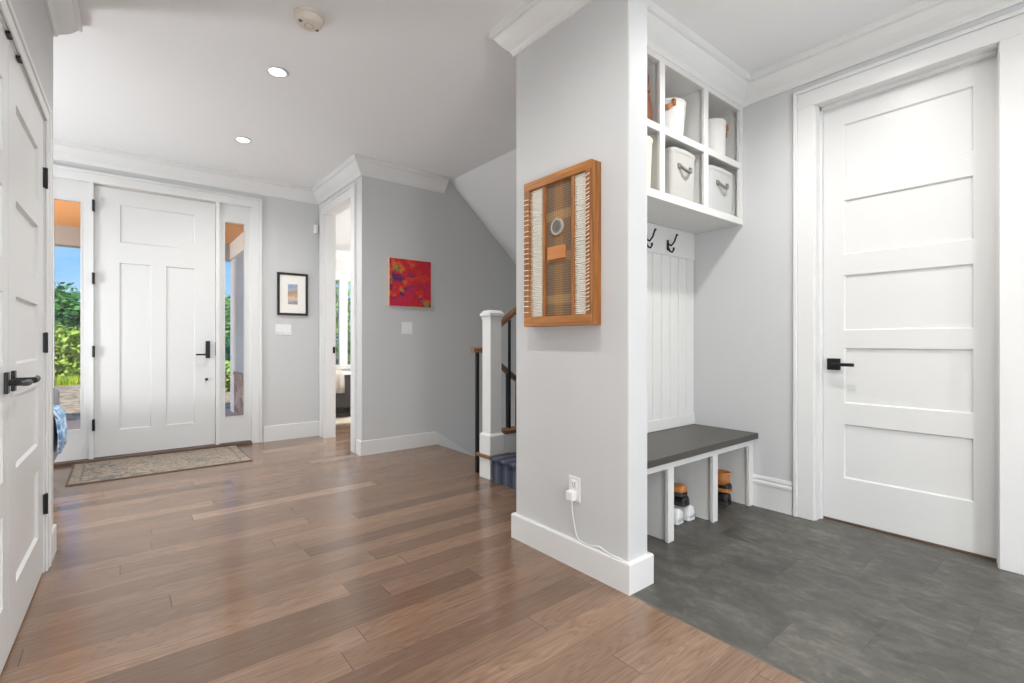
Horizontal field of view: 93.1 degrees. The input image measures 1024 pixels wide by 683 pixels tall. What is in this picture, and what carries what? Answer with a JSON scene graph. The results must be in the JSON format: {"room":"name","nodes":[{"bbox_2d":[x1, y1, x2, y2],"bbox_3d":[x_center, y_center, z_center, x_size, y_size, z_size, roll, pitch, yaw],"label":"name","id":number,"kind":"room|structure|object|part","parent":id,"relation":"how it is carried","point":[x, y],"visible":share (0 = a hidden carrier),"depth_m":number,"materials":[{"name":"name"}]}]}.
{"room":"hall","nodes":[
{"label":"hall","id":0,"kind":"room"},
{"bbox_2d":[10,0,52,525],"bbox_3d":[-1.165,-0.315,-1.440,2.934,2.750,7.560,0,0,-38],"label":"wall","id":1,"kind":"structure","parent":0,"point":[32,17],"depth_m":2.15,"materials":[{"name":"grey paint"}]},
{"bbox_2d":[0,0,51,674],"bbox_3d":[-1.700,-0.015,1.603,0.182,2.151,1.681,0,0,-38],"label":"door","id":2,"kind":"structure","parent":1,"relation":"in","point":[25,110],"depth_m":1.85,"materials":[{"name":"white paint"}]},
{"bbox_3d":[-1.588,0.135,1.554,0.067,0.070,0.132,0,0,-38],"label":"handle","id":3,"kind":"part","parent":2,"relation":"part of","materials":[{"name":"black metal"}]},
{"bbox_3d":[-1.718,0.135,1.722,0.067,0.070,0.132,0,0,-38],"label":"handle","id":4,"kind":"part","parent":2,"relation":"part of","materials":[{"name":"black metal"}]},
{"bbox_2d":[52,524,56,560],"bbox_3d":[-2.293,0.993,2.346,0.111,0.135,0.213,0,0,-38],"label":"baseboard","id":5,"kind":"structure","parent":1,"relation":"attached to","point":[54,527],"depth_m":2.40,"materials":[{"name":"white paint"}]},
{"bbox_2d":[44,0,82,37],"bbox_3d":[-1.169,-1.617,-1.251,2.918,0.146,7.464,0,0,-38],"label":"crown molding","id":6,"kind":"structure","parent":1,"relation":"attached to","point":[64,16],"depth_m":2.39,"materials":[{"name":"white paint"}]},
{"bbox_2d":[53,159,318,441],"bbox_3d":[-4.106,-0.315,4.016,5.062,2.750,0.150,0,0,-39],"label":"wall","id":7,"kind":"structure","parent":0,"point":[290,363],"depth_m":5.27,"materials":[{"name":"grey paint"}]},
{"bbox_2d":[53,164,261,466],"bbox_3d":[-3.354,-0.217,4.600,1.757,2.554,0.188,0,0,-39],"label":"door","id":8,"kind":"structure","parent":7,"relation":"in","point":[152,253],"depth_m":4.56,"materials":[{"name":"white paint"}]},
{"bbox_3d":[-3.847,-0.184,4.194,0.285,2.428,0.051,0,0,-39],"label":"sidelight frame","id":9,"kind":"part","parent":8,"relation":"part of","materials":[{"name":"white paint"}]},
{"bbox_3d":[-3.042,0.080,4.776,0.123,0.170,0.070,0,0,-39],"label":"handle","id":10,"kind":"part","parent":8,"relation":"part of","materials":[{"name":"black metal"}]},
{"bbox_3d":[-2.855,-0.184,4.995,0.286,2.428,0.051,0,0,-39],"label":"sidelight frame","id":11,"kind":"part","parent":8,"relation":"part of","materials":[{"name":"white paint"}]},
{"bbox_2d":[53,138,448,204],"bbox_3d":[-3.290,-1.617,3.713,5.710,0.146,1.349,0,0,-39],"label":"crown molding","id":12,"kind":"structure","parent":7,"relation":"attached to","point":[356,166],"depth_m":4.66,"materials":[{"name":"white paint"}]},
{"bbox_2d":[275,324,291,334],"bbox_3d":[-2.465,-0.129,5.238,0.166,0.116,0.012,0,0,-39],"label":"light switch","id":13,"kind":"object","parent":7,"relation":"attached to","point":[280,329],"visible":1,"depth_m":5.23,"materials":[{"name":"white plastic"}]},
{"bbox_2d":[263,421,318,441],"bbox_3d":[-2.397,0.978,5.291,0.573,0.165,0.016,0,0,-39],"label":"baseboard","id":14,"kind":"structure","parent":7,"relation":"attached to","point":[303,429],"depth_m":5.27,"materials":[{"name":"white paint"}]},
{"bbox_2d":[277,272,307,315],"bbox_3d":[-2.391,-0.515,5.289,0.314,0.460,0.025,0,0,-39],"label":"framed print","id":15,"kind":"object","parent":7,"relation":"attached to","point":[292,288],"visible":1,"depth_m":5.29,"materials":[{"name":"black"}]},
{"bbox_2d":[288,284,297,304],"bbox_3d":[-2.390,-0.515,5.288,0.100,0.220,0.002,0,0,-39],"label":"print","id":16,"kind":"object","parent":15,"relation":"attached to","point":[292,288],"depth_m":5.29},
{"bbox_2d":[314,224,317,233],"bbox_3d":[-2.193,-1.258,5.432,0.038,0.095,0.052,0,0,-39],"label":"detector","id":17,"kind":"object","parent":7,"relation":"attached to","point":[315,225],"visible":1,"depth_m":5.42,"materials":[{"name":"white plastic"}]},
{"bbox_2d":[336,259,350,367],"bbox_3d":[-1.238,-0.315,7.775,4.390,2.750,4.850,0,0,-39],"label":"wall","id":18,"kind":"structure","parent":0,"point":[341,265],"depth_m":9.15,"materials":[{"name":"grey paint"}]},
{"bbox_2d":[336,271,350,371],"bbox_3d":[-2.893,-0.360,9.401,1.820,1.900,0.160,0,0,-39],"label":"window","id":19,"kind":"structure","parent":18,"relation":"in","point":[342,282],"depth_m":9.16,"materials":[{"name":"white paint"}]},
{"bbox_2d":[336,250,350,259],"bbox_3d":[-1.224,-1.617,7.767,4.138,0.146,4.620,0,0,-39],"label":"crown molding","id":20,"kind":"structure","parent":18,"relation":"attached to","point":[344,255],"depth_m":9.09,"materials":[{"name":"white paint"}]},
{"bbox_2d":[0,423,804,682],"bbox_3d":[-0.419,1.120,2.825,9.300,0.120,13.320,0,0,-39],"label":"floor","id":21,"kind":"structure","parent":0,"point":[313,559],"depth_m":2.06,"materials":[{"name":"brown wood"}]},
{"bbox_2d":[53,388,59,462],"bbox_3d":[-3.607,0.710,3.301,0.750,0.700,0.670,0,0,-39],"label":"armchair","id":22,"kind":"object","parent":21,"relation":"on","point":[56,393],"visible":0.12,"depth_m":3.49,"materials":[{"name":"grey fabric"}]},
{"bbox_3d":[-3.334,0.680,3.465,0.120,0.360,0.580,0,0,-39],"label":"arm","id":23,"kind":"part","parent":22,"relation":"part of","materials":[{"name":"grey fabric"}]},
{"bbox_3d":[-3.749,0.610,3.509,0.690,0.500,0.170,0,0,-39],"label":"backrest","id":24,"kind":"part","parent":22,"relation":"part of","materials":[{"name":"grey fabric"}]},
{"bbox_2d":[53,404,66,453],"bbox_3d":[-3.270,0.610,3.401,0.202,0.308,0.440,0,0,-39],"label":"throw blanket","id":25,"kind":"object","parent":22,"relation":"on","point":[59,414],"visible":0.49,"depth_m":3.39,"materials":[{"name":"blue fabric"}]},
{"bbox_2d":[65,445,252,485],"bbox_3d":[-3.029,1.056,4.231,1.230,0.008,0.784,0,0,-39],"label":"rug","id":26,"kind":"object","parent":21,"relation":"on","point":[92,472],"visible":1,"depth_m":4.15,"materials":[{"name":"beige fabric"}]},
{"bbox_2d":[336,407,350,424],"bbox_3d":[-1.966,1.054,8.119,3.250,0.012,2.700,0,0,-39],"label":"bedroom rug","id":27,"kind":"object","parent":21,"relation":"on","point":[345,419],"visible":0.02,"depth_m":6.69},
{"bbox_2d":[336,371,350,416],"bbox_3d":[-2.099,0.753,7.767,2.100,0.587,1.480,0,0,-39],"label":"bed","id":28,"kind":"object","parent":27,"relation":"on","point":[343,400],"visible":0.05,"depth_m":6.67,"materials":[{"name":"grey fabric"}]},
{"bbox_2d":[336,369,344,392],"bbox_3d":[-2.520,0.539,6.745,0.200,0.322,0.541,0,0,-39],"label":"blanket","id":29,"kind":"object","parent":28,"relation":"on","point":[340,382],"visible":0.38,"depth_m":6.58,"materials":[{"name":"beige fabric"}]},
{"bbox_2d":[436,426,515,489],"bbox_3d":[0.645,1.247,4.635,2.492,2.992,2.337,0,0,-39],"label":"staircase","id":30,"kind":"structure","parent":21,"relation":"on","point":[503,465],"depth_m":3.65,"materials":[{"name":"blue carpet"}]},
{"bbox_2d":[470,347,515,472],"bbox_3d":[0.457,0.832,4.529,1.995,1.578,0.056,0,0,-39],"label":"stair railing","id":31,"kind":"object","parent":30,"relation":"on","point":[476,350],"visible":0.16,"depth_m":3.92,"materials":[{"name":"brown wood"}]},
{"bbox_3d":[0.457,0.743,4.529,1.995,1.401,0.056,0,0,-39],"label":"handrail","id":32,"kind":"part","parent":31,"relation":"part of","materials":[{"name":"brown wood"}]},
{"bbox_2d":[501,306,515,427],"bbox_3d":[0.382,-0.185,4.237,1.278,1.765,0.060,0,0,-39],"label":"stair railing","id":33,"kind":"object","parent":30,"relation":"on","point":[507,318],"visible":0.11,"depth_m":3.91,"materials":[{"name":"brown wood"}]},
{"bbox_3d":[0.382,-0.584,4.237,1.278,0.968,0.060,0,0,-39],"label":"handrail","id":34,"kind":"part","parent":33,"relation":"part of","materials":[{"name":"brown wood"}]},
{"bbox_3d":[0.670,0.712,4.450,1.963,0.027,0.130,0,0,-39],"label":"shoe rail","id":35,"kind":"part","parent":30,"relation":"part of","materials":[{"name":"brown wood"}]},
{"bbox_2d":[480,310,503,479],"bbox_3d":[-0.157,0.409,3.801,0.140,1.302,0.140,0,0,-39],"label":"newel post","id":36,"kind":"object","parent":21,"relation":"on","point":[491,436],"visible":0.94,"depth_m":3.75,"materials":[{"name":"white paint"}]},
{"bbox_2d":[373,178,515,457],"bbox_3d":[-0.007,0.060,5.706,3.438,7.200,0.115,0,0,-39],"label":"wall","id":37,"kind":"structure","parent":0,"point":[424,379],"depth_m":5.01,"materials":[{"name":"grey paint"}]},
{"bbox_2d":[319,176,372,440],"bbox_3d":[-1.744,-0.315,5.029,0.114,2.750,1.245,0,0,-39],"label":"doorway","id":38,"kind":"structure","parent":37,"relation":"in","point":[364,184],"depth_m":4.55,"materials":[{"name":"white paint"}]},
{"bbox_2d":[320,183,355,452],"bbox_3d":[-1.765,-0.224,5.035,0.139,2.568,1.018,0,0,-39],"label":"door frame","id":39,"kind":"structure","parent":38,"relation":"attached to","point":[345,199],"depth_m":5.33,"materials":[{"name":"white paint"}]},
{"bbox_3d":[-1.755,-0.175,5.043,0.114,2.470,0.810,0,0,-39],"label":"frame","id":40,"kind":"part","parent":39,"relation":"part of","materials":[{"name":"white paint"}]},
{"bbox_2d":[401,322,411,333],"bbox_3d":[-1.037,-0.134,4.791,0.116,0.117,0.012,0,0,-39],"label":"light switch","id":41,"kind":"object","parent":37,"relation":"attached to","point":[406,327],"visible":1,"depth_m":4.79,"materials":[{"name":"white plastic"}]},
{"bbox_2d":[388,257,430,307],"bbox_3d":[-1.009,-0.576,4.799,0.452,0.461,0.034,0,0,-39],"label":"picture","id":42,"kind":"object","parent":37,"relation":"attached to","point":[409,281],"visible":1,"depth_m":4.78,"materials":[{"name":"red paint"}]},
{"bbox_2d":[356,431,473,455],"bbox_3d":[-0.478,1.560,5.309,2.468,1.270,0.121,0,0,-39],"label":"baseboard","id":43,"kind":"structure","parent":37,"relation":"attached to","point":[375,446],"depth_m":4.76,"materials":[{"name":"white paint"}]},
{"bbox_2d":[450,149,515,263],"bbox_3d":[0.581,-0.805,5.327,2.200,1.770,1.215,0,0,-39],"label":"ceiling","id":44,"kind":"structure","parent":0,"point":[489,189],"depth_m":4.97,"materials":[{"name":"white paint"}]},
{"bbox_2d":[53,0,922,251],"bbox_3d":[-0.460,-1.765,2.875,9.300,0.150,13.450,0,0,-39],"label":"ceiling","id":45,"kind":"structure","parent":0,"point":[424,85],"depth_m":3.02,"materials":[{"name":"white paint"}]},
{"bbox_2d":[234,136,251,142],"bbox_3d":[-2.251,-1.686,4.057,0.130,0.006,0.130,0,0,-39],"label":"recessed light","id":46,"kind":"object","parent":45,"relation":"in","point":[238,138],"visible":1,"depth_m":4.05,"materials":[{"name":"white"}]},
{"bbox_2d":[266,66,288,77],"bbox_3d":[-1.469,-1.686,3.036,0.130,0.006,0.130,0,0,-39],"label":"recessed light","id":47,"kind":"object","parent":45,"relation":"in","point":[275,71],"visible":1,"depth_m":3.04,"materials":[{"name":"white paint"}]},
{"bbox_2d":[293,7,324,31],"bbox_3d":[-1.055,-1.665,2.522,0.152,0.050,0.152,0,0,-39],"label":"smoke detector","id":48,"kind":"object","parent":45,"relation":"attached to","point":[307,18],"visible":1,"depth_m":2.49,"materials":[{"name":"beige plastic"}]},
{"bbox_2d":[516,0,646,561],"bbox_3d":[0.309,-0.315,2.379,0.135,2.750,0.748,0,0,-39],"label":"wall pillar","id":49,"kind":"structure","parent":0,"point":[581,88],"depth_m":2.20,"materials":[{"name":"grey paint"}]},
{"bbox_2d":[489,0,593,57],"bbox_3d":[0.617,-1.617,2.628,1.136,0.146,0.956,0,0,-39],"label":"crown molding","id":50,"kind":"structure","parent":49,"relation":"attached to","point":[532,20],"depth_m":2.44,"materials":[{"name":"white paint"}]},
{"bbox_2d":[524,159,600,326],"bbox_3d":[0.225,-0.438,2.318,0.070,0.726,0.462,0,0,-39],"label":"wall art","id":51,"kind":"object","parent":49,"relation":"attached to","point":[562,208],"visible":1,"depth_m":2.27,"materials":[{"name":"brown wood"}]},
{"bbox_3d":[0.229,-0.098,2.317,0.066,0.046,0.455,0,0,-39],"label":"frame rail","id":52,"kind":"part","parent":51,"relation":"part of","materials":[{"name":"brown wood"}]},
{"bbox_3d":[0.229,-0.779,2.317,0.066,0.042,0.455,0,0,-39],"label":"frame rail","id":53,"kind":"part","parent":51,"relation":"part of","materials":[{"name":"brown wood"}]},
{"bbox_2d":[569,475,580,502],"bbox_3d":[0.293,0.694,2.283,0.009,0.116,0.074,0,0,-39],"label":"wall outlet","id":54,"kind":"object","parent":49,"relation":"attached to","point":[574,482],"visible":0.79,"depth_m":2.27,"materials":[{"name":"white plastic"}]},
{"bbox_2d":[571,479,576,488],"bbox_3d":[0.292,0.670,2.281,0.004,0.036,0.036,0,0,-39],"label":"socket","id":55,"kind":"object","parent":54,"relation":"attached to","point":[573,481],"depth_m":2.28,"materials":[{"name":"white plastic"}]},
{"bbox_2d":[566,489,621,559],"bbox_3d":[0.362,0.813,2.172,0.035,0.230,0.304,0,0,-41],"label":"charger","id":56,"kind":"object","parent":54,"relation":"attached to","point":[570,494],"visible":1,"depth_m":2.25,"materials":[{"name":"white plastic"}]},
{"bbox_2d":[511,512,653,595],"bbox_3d":[0.454,0.995,2.496,0.545,0.130,0.784,0,0,-39],"label":"baseboard","id":57,"kind":"structure","parent":49,"relation":"attached to","point":[631,577],"depth_m":2.20,"materials":[{"name":"white paint"}]},
{"bbox_2d":[630,501,1023,682],"bbox_3d":[2.680,1.120,0.752,1.805,0.120,6.200,0,0,-39],"label":"floor tile","id":58,"kind":"structure","parent":0,"point":[823,600],"depth_m":1.98,"materials":[{"name":"tile"}]},
{"bbox_2d":[674,507,682,524],"bbox_3d":[0.903,1.016,2.909,0.103,0.085,0.240,0,0,-41],"label":"sneaker","id":59,"kind":"object","parent":58,"relation":"on","point":[678,514],"visible":0.24,"depth_m":2.81,"materials":[{"name":"white leather"}]},
{"bbox_2d":[674,504,694,520],"bbox_3d":[0.997,1.016,2.972,0.103,0.085,0.240,0,0,-37],"label":"sneaker","id":60,"kind":"object","parent":58,"relation":"on","point":[688,511],"visible":0.24,"depth_m":2.88,"materials":[{"name":"white leather"}]},
{"bbox_2d":[674,496,689,506],"bbox_3d":[0.952,0.938,2.955,0.103,0.065,0.250,0,0,-40],"label":"sneaker","id":61,"kind":"object","parent":60,"relation":"on","point":[678,501],"visible":0.23,"depth_m":2.86,"materials":[{"name":"black leather"}]},
{"bbox_2d":[674,483,686,496],"bbox_3d":[0.937,0.872,2.933,0.103,0.069,0.240,0,0,-39],"label":"sneaker","id":62,"kind":"object","parent":61,"relation":"on","point":[680,490],"visible":0.23,"depth_m":2.84,"materials":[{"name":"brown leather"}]},
{"bbox_2d":[647,424,757,542],"bbox_3d":[0.899,0.824,2.868,1.395,0.470,0.467,0,0,-39],"label":"bench","id":63,"kind":"object","parent":58,"relation":"on","point":[692,455],"visible":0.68,"depth_m":2.88,"materials":[{"name":"white paint"}]},
{"bbox_3d":[1.401,0.843,3.300,0.018,0.433,0.407,0,0,-39],"label":"panel","id":64,"kind":"part","parent":63,"relation":"part of","materials":[{"name":"white paint"}]},
{"bbox_2d":[718,491,730,505],"bbox_3d":[1.319,1.018,3.232,0.103,0.082,0.260,0,0,-42],"label":"sneaker","id":65,"kind":"object","parent":58,"relation":"on","point":[724,499],"visible":0.21,"depth_m":3.13,"materials":[{"name":"black rubber"}]},
{"bbox_2d":[718,469,731,492],"bbox_3d":[1.327,0.912,3.227,0.103,0.124,0.252,0,0,-44],"label":"boot","id":66,"kind":"object","parent":65,"relation":"on","point":[724,485],"visible":0.4,"depth_m":3.14,"materials":[{"name":"brown leather"}]},
{"bbox_2d":[694,2,1023,481],"bbox_3d":[3.266,-0.315,1.161,0.140,2.750,6.100,0,0,-39],"label":"wall","id":67,"kind":"structure","parent":0,"point":[743,275],"depth_m":3.13,"materials":[{"name":"grey paint"}]},
{"bbox_2d":[752,474,792,514],"bbox_3d":[1.636,0.960,3.050,0.020,0.200,0.238,0,0,-39],"label":"baseboard","id":68,"kind":"structure","parent":67,"relation":"attached to","point":[769,493],"depth_m":3.04,"materials":[{"name":"white paint"}]},
{"bbox_2d":[647,0,1023,107],"bbox_3d":[2.719,-1.617,0.616,1.397,0.146,5.540,0,0,-39],"label":"crown molding","id":69,"kind":"structure","parent":67,"relation":"attached to","point":[667,36],"depth_m":2.66,"materials":[{"name":"white paint"}]},
{"bbox_2d":[793,8,1023,574],"bbox_3d":[2.082,-0.225,2.607,0.165,2.570,0.999,0,0,-39],"label":"door","id":70,"kind":"structure","parent":67,"relation":"in","point":[908,166],"depth_m":2.58,"materials":[{"name":"white paint"}]},
{"bbox_3d":[1.909,0.134,2.822,0.062,0.068,0.149,0,0,-39],"label":"handle","id":71,"kind":"part","parent":70,"relation":"part of","materials":[{"name":"black metal"}]},
{"bbox_3d":[1.527,0.060,3.761,3.497,7.200,0.130,0,0,-39],"label":"wall","id":72,"kind":"structure","parent":0,"visible":0},
{"bbox_2d":[647,222,694,432],"bbox_3d":[0.759,-0.090,3.041,1.395,1.357,0.024,0,0,-39],"label":"panelling","id":73,"kind":"object","parent":72,"relation":"attached to","point":[670,276],"visible":0.41,"depth_m":3.28,"materials":[{"name":"white paint"}]},
{"bbox_2d":[647,228,656,248],"bbox_3d":[0.883,-0.651,3.076,0.022,0.124,0.082,0,0,-39],"label":"coat hook","id":74,"kind":"object","parent":73,"relation":"attached to","point":[655,229],"visible":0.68,"depth_m":3.07,"materials":[{"name":"black metal"}]},
{"bbox_2d":[667,233,677,252],"bbox_3d":[1.071,-0.651,3.228,0.022,0.124,0.082,0,0,-39],"label":"coat hook","id":75,"kind":"object","parent":73,"relation":"attached to","point":[668,244],"visible":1,"depth_m":3.23,"materials":[{"name":"black metal"}]},
{"bbox_2d":[647,47,742,233],"bbox_3d":[0.867,-1.159,2.907,1.395,0.784,0.367,0,0,-39],"label":"cubby shelf","id":76,"kind":"object","parent":72,"relation":"attached to","point":[666,79],"visible":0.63,"depth_m":2.93,"materials":[{"name":"white paint"}]},
{"bbox_2d":[647,135,652,187],"bbox_3d":[0.572,-0.955,2.611,0.339,0.294,0.307,0,0,-39],"label":"storage bin","id":77,"kind":"object","parent":76,"relation":"on","point":[649,139],"visible":0.06,"depth_m":2.59,"materials":[{"name":"beige fabric"}]},
{"bbox_2d":[647,73,652,119],"bbox_3d":[0.671,-1.312,2.646,0.172,0.289,0.152,0,0,-39],"label":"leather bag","id":78,"kind":"object","parent":76,"relation":"on","point":[649,105],"visible":0.13,"depth_m":2.61,"materials":[{"name":"brown leather"}]},
{"bbox_2d":[665,97,686,134],"bbox_3d":[0.925,-1.284,2.888,0.242,0.234,0.216,0,0,-39],"label":"basket","id":79,"kind":"object","parent":76,"relation":"on","point":[675,108],"visible":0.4,"depth_m":2.80,"materials":[{"name":"white fabric"}]},
{"bbox_3d":[0.888,-1.353,2.779,0.076,0.067,0.030,0,0,19],"label":"leather handle","id":80,"kind":"part","parent":79,"relation":"part of","materials":[{"name":"brown leather"}]},
{"bbox_2d":[665,147,694,201],"bbox_3d":[0.925,-0.958,2.897,0.270,0.299,0.307,0,0,-39],"label":"storage bin","id":81,"kind":"object","parent":76,"relation":"on","point":[679,163],"visible":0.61,"depth_m":2.77,"materials":[{"name":"grey fabric"}]},
{"bbox_3d":[1.010,-0.986,2.791,0.122,0.043,0.036,0,0,-39],"label":"handle","id":82,"kind":"part","parent":81,"relation":"part of","materials":[{"name":"grey"}]},
{"bbox_3d":[0.865,-1.153,2.909,1.355,0.025,0.338,0,0,-39],"label":"shelf","id":83,"kind":"part","parent":76,"relation":"part of","materials":[{"name":"white paint"}]},
{"bbox_2d":[708,118,728,154],"bbox_3d":[1.299,-1.292,3.165,0.218,0.251,0.184,0,0,-39],"label":"basket","id":84,"kind":"object","parent":76,"relation":"on","point":[717,127],"visible":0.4,"depth_m":3.08,"materials":[{"name":"white fabric"}]},
{"bbox_2d":[708,165,732,214],"bbox_3d":[1.258,-0.953,3.166,0.345,0.289,0.307,0,0,-39],"label":"storage bin","id":85,"kind":"object","parent":76,"relation":"on","point":[720,181],"visible":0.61,"depth_m":3.06,"materials":[{"name":"grey fabric"}]},
{"bbox_3d":[1.344,-0.979,3.061,0.122,0.043,0.036,0,0,-39],"label":"handle","id":86,"kind":"part","parent":85,"relation":"part of","materials":[{"name":"grey"}]},
{"label":"outside","id":87,"kind":"structure","parent":0,"visible":0},
{"bbox_2d":[55,200,243,243],"bbox_3d":[-6.505,-1.640,4.469,7.500,0.080,3.570,0,0,-39],"label":"ceiling","id":88,"kind":"structure","parent":87,"point":[67,213],"depth_m":6.36,"materials":[{"name":"brown wood"}]},
{"bbox_2d":[55,225,231,261],"bbox_3d":[-7.510,-1.470,5.792,7.600,0.260,0.250,0,0,-39],"label":"beam","id":89,"kind":"structure","parent":88,"relation":"attached to","point":[65,236],"depth_m":6.75,"materials":[{"name":"grey"}]},
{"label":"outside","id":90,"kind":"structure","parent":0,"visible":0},
{"bbox_2d":[67,409,237,429],"bbox_3d":[-6.590,1.220,4.574,7.500,0.120,3.800,0,0,-39],"label":"floor","id":91,"kind":"structure","parent":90,"point":[74,424],"depth_m":6.95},
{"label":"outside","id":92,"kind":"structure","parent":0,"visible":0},
{"bbox_2d":[55,355,350,420],"bbox_3d":[-72.163,1.410,89.283,240.000,0.300,210.400,0,0,-39],"label":"ground","id":93,"kind":"structure","parent":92,"point":[69,394],"depth_m":10.36,"materials":[{"name":"grey stone"}]},
{"bbox_2d":[55,322,79,379],"bbox_3d":[-14.650,0.303,15.563,2.429,2.103,1.927,0,0,-39],"label":"shrub","id":94,"kind":"object","parent":93,"relation":"on","point":[67,343],"visible":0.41,"depth_m":15.35,"materials":[{"name":"green plant"}]},
{"bbox_2d":[55,282,79,330],"bbox_3d":[-18.886,-0.837,19.368,4.633,4.427,4.294,0,0,-39],"label":"tree","id":95,"kind":"object","parent":93,"relation":"on","point":[67,306],"visible":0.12,"depth_m":19.00,"materials":[{"name":"green plant"}]},
{"bbox_2d":[55,373,79,385],"bbox_3d":[-11.485,1.090,15.409,12.575,0.340,0.710,0,0,-39],"label":"grass","id":96,"kind":"structure","parent":93,"relation":"on","point":[60,381],"depth_m":14.07,"materials":[{"name":"green plant"}]},
{"bbox_2d":[225,293,229,344],"bbox_3d":[-15.066,-0.968,27.203,4.088,4.678,4.127,0,0,31],"label":"tree","id":97,"kind":"object","parent":93,"relation":"on","point":[227,298],"visible":0.03,"depth_m":26.25,"materials":[{"name":"green plant"}]},
{"bbox_2d":[225,360,229,390],"bbox_3d":[-7.308,0.835,12.319,0.966,0.953,1.107,0,0,-39],"label":"shrub","id":98,"kind":"object","parent":93,"relation":"on","point":[227,366],"visible":0.21,"depth_m":12.14,"materials":[{"name":"green plant"}]},
{"bbox_2d":[225,335,229,364],"bbox_3d":[-10.749,0.496,18.383,1.618,1.622,1.741,0,0,-39],"label":"shrub","id":99,"kind":"object","parent":93,"relation":"on","point":[227,346],"visible":0.15,"depth_m":17.93,"materials":[{"name":"green plant"}]},
{"bbox_2d":[336,280,350,364],"bbox_3d":[-6.076,-0.756,14.706,4.204,4.111,2.803,0,0,-39],"label":"tree","id":100,"kind":"object","parent":93,"relation":"on","point":[348,291],"visible":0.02,"depth_m":15.21,"materials":[{"name":"green plant"}]},
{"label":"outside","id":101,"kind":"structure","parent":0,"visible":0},
{"bbox_2d":[236,254,243,373],"bbox_3d":[-3.486,-0.790,6.858,0.260,4.300,3.490,0,0,-39],"label":"wall","id":102,"kind":"structure","parent":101,"point":[240,260],"depth_m":7.61,"materials":[{"name":"grey paint"}]},
{"bbox_2d":[230,259,235,412],"bbox_3d":[-4.618,-0.090,8.032,0.035,2.500,0.300,0,0,-39],"label":"trim","id":103,"kind":"structure","parent":102,"relation":"attached to","point":[233,262],"depth_m":7.98,"materials":[{"name":"white"}]},
{"bbox_2d":[230,232,243,259],"bbox_3d":[-3.559,-1.470,6.690,0.075,0.260,3.320,0,0,-39],"label":"trim","id":104,"kind":"structure","parent":102,"relation":"attached to","point":[237,246],"depth_m":7.47,"materials":[{"name":"white"}]},
{"bbox_2d":[233,372,243,414],"bbox_3d":[-3.516,0.925,6.660,0.045,0.870,3.220,0,0,-39],"label":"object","id":105,"kind":"object","parent":102,"relation":"attached to","point":[238,377],"visible":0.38,"depth_m":7.54,"materials":[{"name":"stone"}]}
]}

